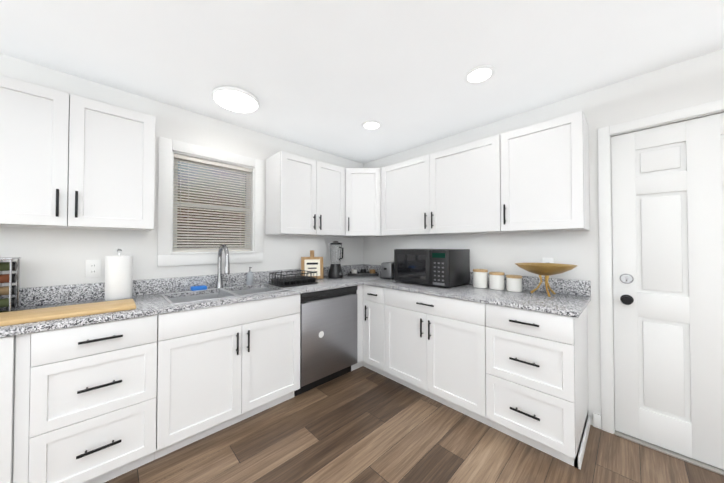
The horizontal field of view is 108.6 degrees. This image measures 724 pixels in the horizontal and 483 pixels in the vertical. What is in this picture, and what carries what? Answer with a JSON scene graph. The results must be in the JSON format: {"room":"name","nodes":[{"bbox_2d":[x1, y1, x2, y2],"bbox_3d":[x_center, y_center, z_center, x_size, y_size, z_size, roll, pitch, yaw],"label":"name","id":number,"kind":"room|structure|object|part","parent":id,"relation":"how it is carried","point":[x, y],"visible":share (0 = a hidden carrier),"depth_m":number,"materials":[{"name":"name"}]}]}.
{"room":"kitchen","nodes":[
{"label":"kitchen","id":0,"kind":"room"},
{"bbox_2d":[0,53,363,287],"bbox_3d":[-1.707,0.113,1.942,4.940,2.390,0.120,1,-1,-44],"label":"wall","id":1,"kind":"structure","parent":0,"point":[52,257],"depth_m":1.95,"materials":[{"name":"paint"}]},
{"bbox_2d":[0,75,154,230],"bbox_3d":[-1.751,-0.459,1.568,0.763,0.752,0.362,1,-1,-44],"label":"upper cabinet","id":2,"kind":"object","parent":1,"relation":"attached to","point":[70,161],"visible":1,"depth_m":1.47,"materials":[{"name":"white wood"}]},
{"bbox_2d":[85,260,100,277],"bbox_3d":[-1.809,0.182,1.752,0.072,0.116,0.008,1,-1,-44],"label":"electrical outlet","id":3,"kind":"object","parent":1,"relation":"attached to","point":[93,268],"visible":1,"depth_m":1.75,"materials":[{"name":"white plastic"}]},
{"bbox_2d":[157,136,263,266],"bbox_3d":[-1.306,-0.303,2.318,0.820,0.998,0.146,1,-1,-44],"label":"window","id":4,"kind":"structure","parent":1,"relation":"in","point":[166,254],"depth_m":2.26,"materials":[{"name":"white"}]},
{"bbox_2d":[173,153,251,251],"bbox_3d":[-1.295,-0.307,2.307,0.618,0.793,0.048,1,-1,-44],"label":"window blinds","id":5,"kind":"object","parent":4,"relation":"attached to","point":[204,161],"visible":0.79,"depth_m":2.27,"materials":[{"name":"white plastic"}]},
{"bbox_2d":[265,151,344,235],"bbox_3d":[-0.561,-0.442,2.721,0.758,0.752,0.362,1,-1,-44],"label":"upper cabinet","id":6,"kind":"object","parent":1,"relation":"attached to","point":[305,196],"visible":1,"depth_m":2.54,"materials":[{"name":"white wood"}]},
{"bbox_2d":[329,168,396,237],"bbox_3d":[0.015,-0.436,3.109,0.608,0.752,0.607,1,-1,-44],"label":"upper cabinet","id":7,"kind":"object","parent":1,"relation":"attached to","point":[363,202],"visible":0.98,"depth_m":2.88,"materials":[{"name":"white wood"}]},
{"bbox_2d":[0,0,723,163],"bbox_3d":[-0.030,-1.158,0.230,4.940,0.100,4.940,1,-1,-44],"label":"ceiling","id":8,"kind":"structure","parent":0,"point":[329,76],"depth_m":1.50,"materials":[{"name":"paint"}]},
{"bbox_2d":[212,86,259,112],"bbox_3d":[-0.950,-1.063,1.969,0.326,0.034,0.326,1,-1,-44],"label":"recessed light","id":9,"kind":"object","parent":8,"relation":"in","point":[235,99],"visible":1,"depth_m":1.92,"materials":[{"name":"white plastic"}]},
{"bbox_2d":[362,120,381,129],"bbox_3d":[0.089,-1.071,2.405,0.184,0.008,0.184,1,-1,-44],"label":"recessed light","id":10,"kind":"object","parent":8,"relation":"in","point":[371,125],"visible":1,"depth_m":2.40,"materials":[{"name":"white plastic"}]},
{"bbox_2d":[464,65,494,83],"bbox_3d":[0.764,-1.081,1.694,0.184,0.008,0.184,1,-1,-44],"label":"recessed light","id":11,"kind":"object","parent":8,"relation":"in","point":[480,74],"visible":1,"depth_m":1.69,"materials":[{"name":"white plastic"}]},
{"bbox_2d":[104,366,723,482],"bbox_3d":[-0.030,1.332,0.194,4.940,0.100,4.940,1,-1,-44],"label":"floor","id":12,"kind":"structure","parent":0,"point":[362,424],"depth_m":1.61,"materials":[{"name":"brown wood"}]},
{"bbox_2d":[0,335,15,482],"bbox_3d":[-1.903,0.855,1.193,0.460,0.884,0.662,1,-1,-44],"label":"base cabinet","id":13,"kind":"object","parent":12,"relation":"on","point":[7,371],"visible":0.38,"depth_m":1.13,"materials":[{"name":"white wood"}]},
{"bbox_2d":[13,315,156,482],"bbox_3d":[-1.558,0.860,1.527,0.498,0.884,0.662,1,-1,-44],"label":"base cabinet","id":14,"kind":"object","parent":12,"relation":"on","point":[93,389],"depth_m":1.30,"materials":[{"name":"white wood"}]},
{"bbox_3d":[-1.740,0.858,1.387,0.041,0.884,0.611,1,-1,-44],"label":"base cabinet filler","id":15,"kind":"part","parent":14,"relation":"part of","materials":[{"name":"white wood"}]},
{"bbox_2d":[154,294,299,459],"bbox_3d":[-1.044,0.867,2.025,0.928,0.884,0.662,1,-1,-44],"label":"base cabinet","id":16,"kind":"object","parent":12,"relation":"on","point":[220,367],"visible":0.96,"depth_m":1.73,"materials":[{"name":"white wood"}]},
{"bbox_2d":[0,264,380,337],"bbox_3d":[-0.922,0.455,2.160,3.257,0.339,0.648,1,-1,-44],"label":"countertop","id":17,"kind":"structure","parent":16,"relation":"on","point":[161,295],"depth_m":1.80,"materials":[{"name":"stone"}]},
{"bbox_2d":[0,257,20,312],"bbox_3d":[-1.981,0.236,1.383,0.176,0.295,0.176,1,-1,-44],"label":"spice rack","id":18,"kind":"object","parent":17,"relation":"on","point":[10,290],"visible":0.96,"depth_m":1.41,"materials":[{"name":"silver metal"}]},
{"bbox_2d":[0,299,135,325],"bbox_3d":[-1.565,0.373,1.397,0.520,0.022,0.270,1,-1,-44],"label":"cutting board","id":19,"kind":"object","parent":17,"relation":"on","point":[33,315],"visible":1,"depth_m":1.34,"materials":[{"name":"brown wood"}]},
{"bbox_2d":[102,249,133,301],"bbox_3d":[-1.622,0.219,1.738,0.156,0.340,0.156,1,-1,-44],"label":"paper towel holder","id":20,"kind":"object","parent":17,"relation":"on","point":[119,277],"visible":0.94,"depth_m":1.69,"materials":[{"name":"white paper"}]},
{"bbox_2d":[190,285,206,290],"bbox_3d":[-1.327,0.379,2.118,0.105,0.030,0.070,1,-1,-44],"label":"sponge","id":21,"kind":"object","parent":17,"relation":"on","point":[196,288],"visible":1,"depth_m":2.10,"materials":[{"name":"blue"}]},
{"bbox_2d":[216,244,229,287],"bbox_3d":[-1.141,0.208,2.170,0.087,0.374,0.245,1,-1,-44],"label":"faucet","id":22,"kind":"object","parent":17,"relation":"on","point":[219,281],"visible":1,"depth_m":2.20,"materials":[{"name":"silver metal"}]},
{"bbox_2d":[246,267,252,284],"bbox_3d":[-1.034,0.317,2.402,0.060,0.162,0.062,1,-1,-44],"label":"soap dispenser","id":23,"kind":"object","parent":17,"relation":"on","point":[249,278],"visible":1,"depth_m":2.38,"materials":[{"name":"grey"}]},
{"bbox_2d":[269,270,317,287],"bbox_3d":[-0.645,0.345,2.453,0.360,0.109,0.280,1,-1,-44],"label":"dish rack","id":24,"kind":"object","parent":17,"relation":"on","point":[286,281],"visible":1,"depth_m":2.39,"materials":[{"name":"black plastic"}]},
{"bbox_2d":[301,250,323,278],"bbox_3d":[-0.536,0.249,2.807,0.235,0.305,0.089,0,-1,-14],"label":"decorative board","id":25,"kind":"object","parent":17,"relation":"on","point":[312,263],"visible":0.79,"depth_m":2.79,"materials":[{"name":"brown wood"}]},
{"bbox_2d":[328,241,343,277],"bbox_3d":[-0.289,0.201,2.946,0.202,0.410,0.176,1,-1,-44],"label":"blender","id":26,"kind":"object","parent":17,"relation":"on","point":[335,270],"visible":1,"depth_m":2.88,"materials":[{"name":"black plastic"}]},
{"bbox_2d":[348,269,378,275],"bbox_3d":[0.017,0.376,3.163,0.360,0.068,0.220,0,-1,1],"label":"tray","id":27,"kind":"object","parent":17,"relation":"on","point":[363,272],"visible":1,"depth_m":3.06,"materials":[{"name":"black plastic"}]},
{"bbox_2d":[294,286,356,395],"bbox_3d":[-0.479,0.877,2.575,0.632,0.879,0.604,1,-1,-44],"label":"dishwasher","id":28,"kind":"object","parent":12,"relation":"on","point":[328,335],"visible":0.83,"depth_m":2.33,"materials":[{"name":"silver metal"}]},
{"bbox_2d":[351,285,390,378],"bbox_3d":[0.271,0.878,2.762,0.697,0.884,0.389,1,-1,-44],"label":"base cabinet","id":29,"kind":"object","parent":12,"relation":"on","point":[370,327],"visible":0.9,"depth_m":2.56,"materials":[{"name":"white wood"}]},
{"bbox_2d":[384,288,490,426],"bbox_3d":[0.737,0.871,2.306,0.662,0.884,0.910,1,-1,-44],"label":"base cabinet","id":30,"kind":"object","parent":12,"relation":"on","point":[434,347],"visible":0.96,"depth_m":2.03,"materials":[{"name":"white wood"}]},
{"bbox_2d":[360,268,590,317],"bbox_3d":[0.822,0.357,2.228,0.660,0.140,1.659,1,-1,-44],"label":"countertop","id":31,"kind":"structure","parent":30,"relation":"on","point":[570,298],"depth_m":1.93,"materials":[{"name":"stone"}]},
{"bbox_2d":[380,262,393,279],"bbox_3d":[0.334,0.317,2.886,0.252,0.176,0.160,1,-1,-44],"label":"toaster","id":32,"kind":"object","parent":31,"relation":"on","point":[387,270],"visible":0.69,"depth_m":2.79,"materials":[{"name":"silver metal"}]},
{"bbox_2d":[394,249,469,287],"bbox_3d":[0.663,0.236,2.503,0.424,0.327,0.570,1,-1,-44],"label":"microwave","id":33,"kind":"object","parent":31,"relation":"on","point":[447,268],"visible":1,"depth_m":2.31,"materials":[{"name":"black plastic"}]},
{"bbox_2d":[473,269,487,287],"bbox_3d":[1.028,0.320,2.264,0.120,0.153,0.120,1,-1,-44],"label":"canister","id":34,"kind":"object","parent":31,"relation":"on","point":[480,278],"visible":0.98,"depth_m":2.22,"materials":[{"name":"white ceramic"}]},
{"bbox_2d":[489,272,504,289],"bbox_3d":[1.122,0.326,2.167,0.116,0.138,0.116,1,-1,-44],"label":"canister","id":35,"kind":"object","parent":31,"relation":"on","point":[496,280],"visible":1,"depth_m":2.12,"materials":[{"name":"white ceramic"}]},
{"bbox_2d":[506,275,521,291],"bbox_3d":[1.212,0.332,2.073,0.112,0.123,0.112,1,-1,-44],"label":"canister","id":36,"kind":"object","parent":31,"relation":"on","point":[514,283],"visible":1,"depth_m":2.03,"materials":[{"name":"white ceramic"}]},
{"bbox_2d":[515,263,577,296],"bbox_3d":[1.315,0.275,1.874,0.372,0.220,0.372,1,-1,-44],"label":"bowl","id":37,"kind":"object","parent":31,"relation":"on","point":[547,270],"visible":1,"depth_m":1.82,"materials":[{"name":"brown metal"}]},
{"bbox_2d":[485,304,589,469],"bbox_3d":[1.223,0.864,1.804,0.662,0.884,0.484,1,-1,-44],"label":"base cabinet","id":38,"kind":"object","parent":12,"relation":"on","point":[536,380],"visible":0.98,"depth_m":1.58,"materials":[{"name":"white wood"}]},
{"bbox_2d":[364,48,723,428],"bbox_3d":[1.743,0.111,1.845,0.120,2.390,4.820,1,-1,-44],"label":"wall","id":39,"kind":"structure","parent":0,"point":[699,80],"depth_m":1.88,"materials":[{"name":"paint"}]},
{"bbox_2d":[381,134,509,235],"bbox_3d":[0.741,-0.445,2.537,0.362,0.752,1.220,1,-1,-44],"label":"upper cabinet pair","id":40,"kind":"object","parent":39,"relation":"attached to","point":[456,190],"visible":0.98,"depth_m":2.33,"materials":[{"name":"white wood"}]},
{"bbox_2d":[500,111,589,232],"bbox_3d":[1.336,-0.454,1.923,0.362,0.752,0.486,1,-1,-44],"label":"upper cabinet","id":41,"kind":"object","parent":39,"relation":"attached to","point":[544,176],"visible":1,"depth_m":1.80,"materials":[{"name":"white wood"}]},
{"bbox_2d":[542,258,553,262],"bbox_3d":[1.460,0.186,2.043,0.008,0.116,0.072,1,-1,-44],"label":"electrical outlet","id":42,"kind":"object","parent":39,"relation":"attached to","point":[547,260],"visible":0.38,"depth_m":2.04,"materials":[{"name":"white plastic"}]},
{"bbox_2d":[593,412,600,428],"bbox_3d":[2.462,1.246,0.990,0.014,0.095,2.375,1,-1,-44],"label":"baseboard","id":43,"kind":"structure","parent":39,"relation":"attached to","point":[596,420],"depth_m":1.82,"materials":[{"name":"white wood"}]},
{"bbox_2d":[598,99,723,433],"bbox_3d":[2.025,0.252,1.539,0.138,2.100,0.910,1,-1,-44],"label":"door frame","id":44,"kind":"structure","parent":39,"relation":"attached to","point":[605,134],"depth_m":1.79,"materials":[{"name":"white wood"}]},
{"bbox_2d":[611,113,723,469],"bbox_3d":[1.988,0.277,1.503,0.112,2.016,0.778,1,-1,-44],"label":"entry door","id":45,"kind":"structure","parent":39,"relation":"in","point":[668,238],"depth_m":1.61,"materials":[{"name":"white"}]},
{"bbox_2d":[614,430,723,475],"bbox_3d":[2.024,1.296,1.523,0.140,0.012,0.782,1,-1,-44],"label":"door threshold sill","id":46,"kind":"structure","parent":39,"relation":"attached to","point":[675,454],"depth_m":1.58,"materials":[{"name":"grey"}]}
]}

